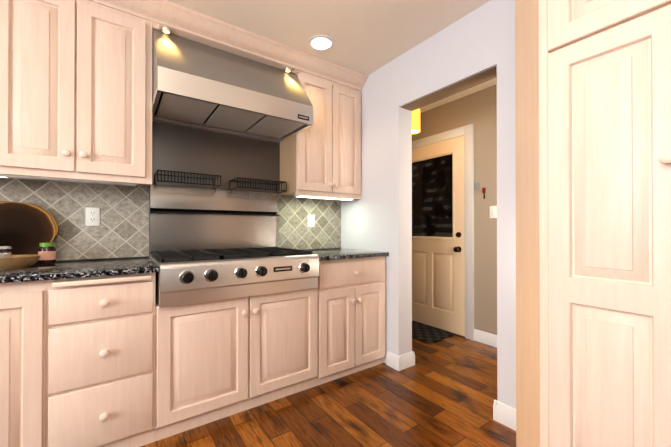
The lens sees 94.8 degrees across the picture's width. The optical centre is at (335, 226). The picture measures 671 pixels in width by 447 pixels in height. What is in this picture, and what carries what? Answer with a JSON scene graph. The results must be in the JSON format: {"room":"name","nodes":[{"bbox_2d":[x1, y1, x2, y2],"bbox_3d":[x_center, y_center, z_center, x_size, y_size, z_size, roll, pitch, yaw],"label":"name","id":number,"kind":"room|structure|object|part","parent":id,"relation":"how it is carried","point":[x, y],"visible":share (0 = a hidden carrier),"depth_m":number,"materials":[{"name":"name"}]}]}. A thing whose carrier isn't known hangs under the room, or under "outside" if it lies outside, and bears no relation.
{"room":"kitchen","nodes":[
{"label":"kitchen","id":0,"kind":"room"},
{"bbox_2d":[37,186,327,261],"bbox_3d":[-2.058,-0.112,1.625,5.067,2.440,0.120,0,0,-35],"label":"wall","id":1,"kind":"structure","parent":0,"point":[152,255],"depth_m":2.04,"materials":[{"name":"white paint"}]},
{"bbox_2d":[0,178,148,260],"bbox_3d":[-1.699,-0.038,1.796,1.050,0.474,0.010,0,0,-35],"label":"tile backsplash","id":2,"kind":"structure","parent":1,"relation":"attached to","point":[121,230],"depth_m":1.92,"materials":[{"name":"tile"}]},
{"bbox_2d":[85,207,99,225],"bbox_3d":[-1.509,-0.063,1.918,0.070,0.114,0.008,0,0,-35],"label":"electrical outlet","id":3,"kind":"object","parent":2,"relation":"attached to","point":[92,216],"visible":1,"depth_m":1.92,"materials":[{"name":"white plastic"}]},
{"bbox_2d":[0,0,151,185],"bbox_3d":[-1.579,-0.759,1.668,0.996,1.008,0.360,0,0,-35],"label":"upper cabinet","id":4,"kind":"object","parent":1,"relation":"attached to","point":[75,89],"visible":1,"depth_m":1.64,"materials":[{"name":"brown wood"}]},
{"bbox_2d":[0,174,136,185],"bbox_3d":[-1.553,-0.261,1.607,0.870,0.029,0.070,0,0,-35],"label":"under-cabinet light","id":5,"kind":"object","parent":4,"relation":"attached to","point":[62,180],"visible":0.52,"depth_m":1.65,"materials":[{"name":"white plastic"}]},
{"bbox_2d":[149,121,286,254],"bbox_3d":[-0.819,-0.267,2.295,0.961,0.910,0.207,0,0,-35],"label":"backsplash panel","id":6,"kind":"object","parent":1,"relation":"attached to","point":[183,216],"depth_m":2.30,"materials":[{"name":"silver metal"}]},
{"bbox_3d":[-1.022,-0.322,2.145,0.394,0.081,0.194,0,0,-35],"label":"rack shelf","id":7,"kind":"part","parent":6,"relation":"part of","materials":[{"name":"black metal"}]},
{"bbox_3d":[-0.608,-0.321,2.436,0.397,0.081,0.194,0,0,-35],"label":"rack shelf","id":8,"kind":"part","parent":6,"relation":"part of","materials":[{"name":"black metal"}]},
{"bbox_2d":[89,0,367,90],"bbox_3d":[-0.903,-1.252,2.116,2.615,0.151,0.409,0,0,-35],"label":"crown molding","id":9,"kind":"structure","parent":1,"relation":"attached to","point":[173,18],"depth_m":2.06,"materials":[{"name":"brown wood"}]},
{"bbox_2d":[152,28,312,142],"bbox_3d":[-0.714,-0.959,2.148,0.962,0.470,0.574,0,0,-35],"label":"range hood","id":10,"kind":"object","parent":1,"relation":"attached to","point":[196,85],"visible":0.96,"depth_m":1.97,"materials":[{"name":"silver metal"}]},
{"bbox_2d":[276,195,340,249],"bbox_3d":[-0.230,-0.033,2.828,0.689,0.474,0.010,0,0,-35],"label":"tile backsplash","id":11,"kind":"structure","parent":1,"relation":"attached to","point":[294,230],"depth_m":2.80,"materials":[{"name":"tile"}]},
{"bbox_2d":[308,215,314,226],"bbox_3d":[-0.221,-0.054,2.823,0.070,0.114,0.008,0,0,-35],"label":"electrical outlet","id":12,"kind":"object","parent":11,"relation":"attached to","point":[311,220],"visible":1,"depth_m":2.82,"materials":[{"name":"white plastic"}]},
{"bbox_2d":[140,334,515,446],"bbox_3d":[-0.230,1.132,0.069,6.274,0.060,6.000,0,0,-35],"label":"floor","id":13,"kind":"structure","parent":0,"point":[441,393],"depth_m":1.84,"materials":[{"name":"brown wood"}]},
{"bbox_2d":[0,280,45,446],"bbox_3d":[-1.683,0.669,1.399,0.624,0.877,0.672,0,0,-35],"label":"base cabinet","id":14,"kind":"object","parent":13,"relation":"on","point":[22,364],"visible":0.79,"depth_m":1.29,"materials":[{"name":"brown wood"}]},
{"bbox_2d":[0,257,158,283],"bbox_3d":[-1.511,0.215,1.526,1.050,0.029,0.665,0,0,-35],"label":"countertop","id":15,"kind":"structure","parent":14,"relation":"on","point":[64,269],"depth_m":1.48,"materials":[{"name":"stone"}]},
{"bbox_2d":[0,255,40,269],"bbox_3d":[-1.603,0.172,1.492,0.260,0.055,0.236,0,0,-35],"label":"bowl","id":16,"kind":"object","parent":15,"relation":"on","point":[18,261],"visible":0.98,"depth_m":1.47,"materials":[{"name":"brown wood"}]},
{"bbox_2d":[0,246,11,257],"bbox_3d":[-1.621,0.142,1.492,0.077,0.096,0.077,0,0,-35],"label":"jar","id":17,"kind":"object","parent":16,"relation":"in","point":[5,251],"visible":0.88,"depth_m":1.48,"materials":[{"name":"silver metal"}]},
{"bbox_2d":[0,201,58,254],"bbox_3d":[-1.764,0.029,1.686,0.376,0.338,0.080,0,0,-35],"label":"tray","id":18,"kind":"object","parent":15,"relation":"on","point":[27,228],"visible":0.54,"depth_m":1.71,"materials":[{"name":"brown wood"}]},
{"bbox_2d":[38,243,55,263],"bbox_3d":[-1.587,0.144,1.699,0.073,0.113,0.073,0,0,-35],"label":"jar","id":19,"kind":"object","parent":15,"relation":"on","point":[47,252],"visible":0.96,"depth_m":1.67,"materials":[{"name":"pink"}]},
{"bbox_2d":[46,272,155,446],"bbox_3d":[-1.257,0.670,1.698,0.413,0.877,0.672,0,0,-35],"label":"base cabinet","id":20,"kind":"object","parent":13,"relation":"on","point":[100,361],"visible":1,"depth_m":1.44,"materials":[{"name":"brown wood"}]},
{"bbox_2d":[155,288,316,440],"bbox_3d":[-0.690,0.761,2.097,0.973,0.700,0.672,0,0,-35],"label":"base cabinet","id":21,"kind":"object","parent":13,"relation":"on","point":[217,360],"visible":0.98,"depth_m":1.78,"materials":[{"name":"brown wood"}]},
{"bbox_2d":[149,247,318,307],"bbox_3d":[-0.668,0.287,2.049,0.926,0.243,0.718,0,0,-35],"label":"range","id":22,"kind":"object","parent":21,"relation":"on","point":[184,277],"visible":1,"depth_m":1.77,"materials":[{"name":"silver metal"}]},
{"bbox_2d":[316,256,385,385],"bbox_3d":[-0.024,0.674,2.565,0.652,0.877,0.672,0,0,-35],"label":"base cabinet","id":23,"kind":"object","parent":13,"relation":"on","point":[351,315],"visible":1,"depth_m":2.29,"materials":[{"name":"brown wood"}]},
{"bbox_2d":[306,248,388,260],"bbox_3d":[-0.040,0.219,2.561,0.684,0.029,0.665,0,0,-35],"label":"countertop","id":24,"kind":"structure","parent":23,"relation":"on","point":[333,253],"depth_m":2.39,"materials":[{"name":"stone"}]},
{"bbox_2d":[412,320,455,343],"bbox_3d":[0.852,1.110,3.361,0.430,0.012,0.740,0,0,-35],"label":"doormat","id":25,"kind":"object","parent":13,"relation":"on","point":[428,334],"visible":0.52,"depth_m":3.19,"materials":[{"name":"black fabric"}]},
{"bbox_2d":[515,0,670,446],"bbox_3d":[1.199,-0.114,0.832,0.646,2.438,1.235,0,0,-35],"label":"pantry cabinet","id":26,"kind":"object","parent":13,"relation":"on","point":[593,203],"visible":1,"depth_m":0.93,"materials":[{"name":"brown wood"}]},
{"bbox_2d":[168,0,496,112],"bbox_3d":[-0.230,-1.368,0.080,6.274,0.060,6.000,0,0,-35],"label":"ceiling","id":27,"kind":"structure","parent":0,"point":[368,37],"depth_m":2.01,"materials":[{"name":"white paint"}]},
{"bbox_2d":[308,35,333,50],"bbox_3d":[-0.103,-1.323,2.226,0.190,0.008,0.190,0,0,-35],"label":"recessed light","id":28,"kind":"object","parent":27,"relation":"in","point":[321,42],"visible":1,"depth_m":2.22,"materials":[{"name":"white"}]},
{"bbox_2d":[341,0,515,408],"bbox_3d":[1.843,-0.112,1.532,1.207,2.440,6.000,0,0,-35],"label":"wall","id":29,"kind":"structure","parent":0,"point":[377,216],"depth_m":2.44,"materials":[{"name":"white paint"}]},
{"bbox_2d":[280,69,360,198],"bbox_3d":[-0.114,-0.755,2.699,0.650,1.008,0.360,0,0,-35],"label":"upper cabinet","id":30,"kind":"object","parent":29,"relation":"attached to","point":[321,156],"visible":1,"depth_m":2.56,"materials":[{"name":"brown wood"}]},
{"bbox_2d":[295,195,352,199],"bbox_3d":[-0.082,-0.256,2.626,0.550,0.031,0.075,0,0,-35],"label":"under-cabinet light","id":31,"kind":"object","parent":30,"relation":"attached to","point":[317,197],"visible":0.52,"depth_m":2.59,"materials":[{"name":"white plastic"}]},
{"bbox_2d":[386,351,414,366],"bbox_3d":[0.224,1.060,3.044,0.038,0.110,1.396,0,0,-35],"label":"baseboard","id":32,"kind":"structure","parent":29,"relation":"attached to","point":[408,359],"depth_m":2.44,"materials":[{"name":"white wood"}]},
{"bbox_2d":[412,135,464,335],"bbox_3d":[1.035,0.090,3.444,0.084,2.028,0.860,0,0,-35],"label":"entry door","id":33,"kind":"structure","parent":29,"relation":"in","point":[438,234],"depth_m":3.35,"materials":[{"name":"beige wood"}]},
{"bbox_2d":[412,124,473,340],"bbox_3d":[1.056,0.051,3.459,0.032,2.130,1.044,0,0,-35],"label":"door frame","id":34,"kind":"structure","parent":29,"relation":"attached to","point":[467,131],"depth_m":3.07,"materials":[{"name":"white wood"}]},
{"bbox_2d":[474,182,485,198],"bbox_3d":[1.398,-0.351,2.988,0.018,0.160,0.108,0,0,-35],"label":"keypad","id":35,"kind":"object","parent":29,"relation":"attached to","point":[476,186],"visible":0.98,"depth_m":2.99,"materials":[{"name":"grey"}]},
{"bbox_2d":[474,329,496,347],"bbox_3d":[1.779,1.057,2.442,0.016,0.110,1.450,0,0,-35],"label":"baseboard","id":36,"kind":"structure","parent":29,"relation":"attached to","point":[483,337],"depth_m":2.93,"materials":[{"name":"white wood"}]},
{"bbox_2d":[490,206,496,217],"bbox_3d":[1.475,-0.138,2.885,0.008,0.116,0.072,0,0,-35],"label":"switch plate","id":37,"kind":"object","parent":29,"relation":"attached to","point":[493,211],"visible":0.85,"depth_m":2.88,"materials":[{"name":"white plastic"}]},
{"bbox_2d":[493,400,515,430],"bbox_3d":[1.007,1.054,1.651,0.016,0.110,0.323,0,0,-35],"label":"baseboard","id":38,"kind":"structure","parent":29,"relation":"attached to","point":[504,414],"depth_m":1.73,"materials":[{"name":"white wood"}]},
{"bbox_3d":[0.754,-1.234,3.049,0.100,0.178,0.100,0,0,-35],"label":"pendant lamp","id":39,"kind":"object","parent":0,"visible":0},
{"bbox_2d":[412,109,419,133],"bbox_3d":[0.754,-1.040,3.048,0.160,0.210,0.160,0,0,-35],"label":"shade","id":40,"kind":"object","parent":39,"relation":"hanging from","point":[416,121],"visible":0.52,"depth_m":2.97,"materials":[{"name":"yellow fabric"}]}
]}

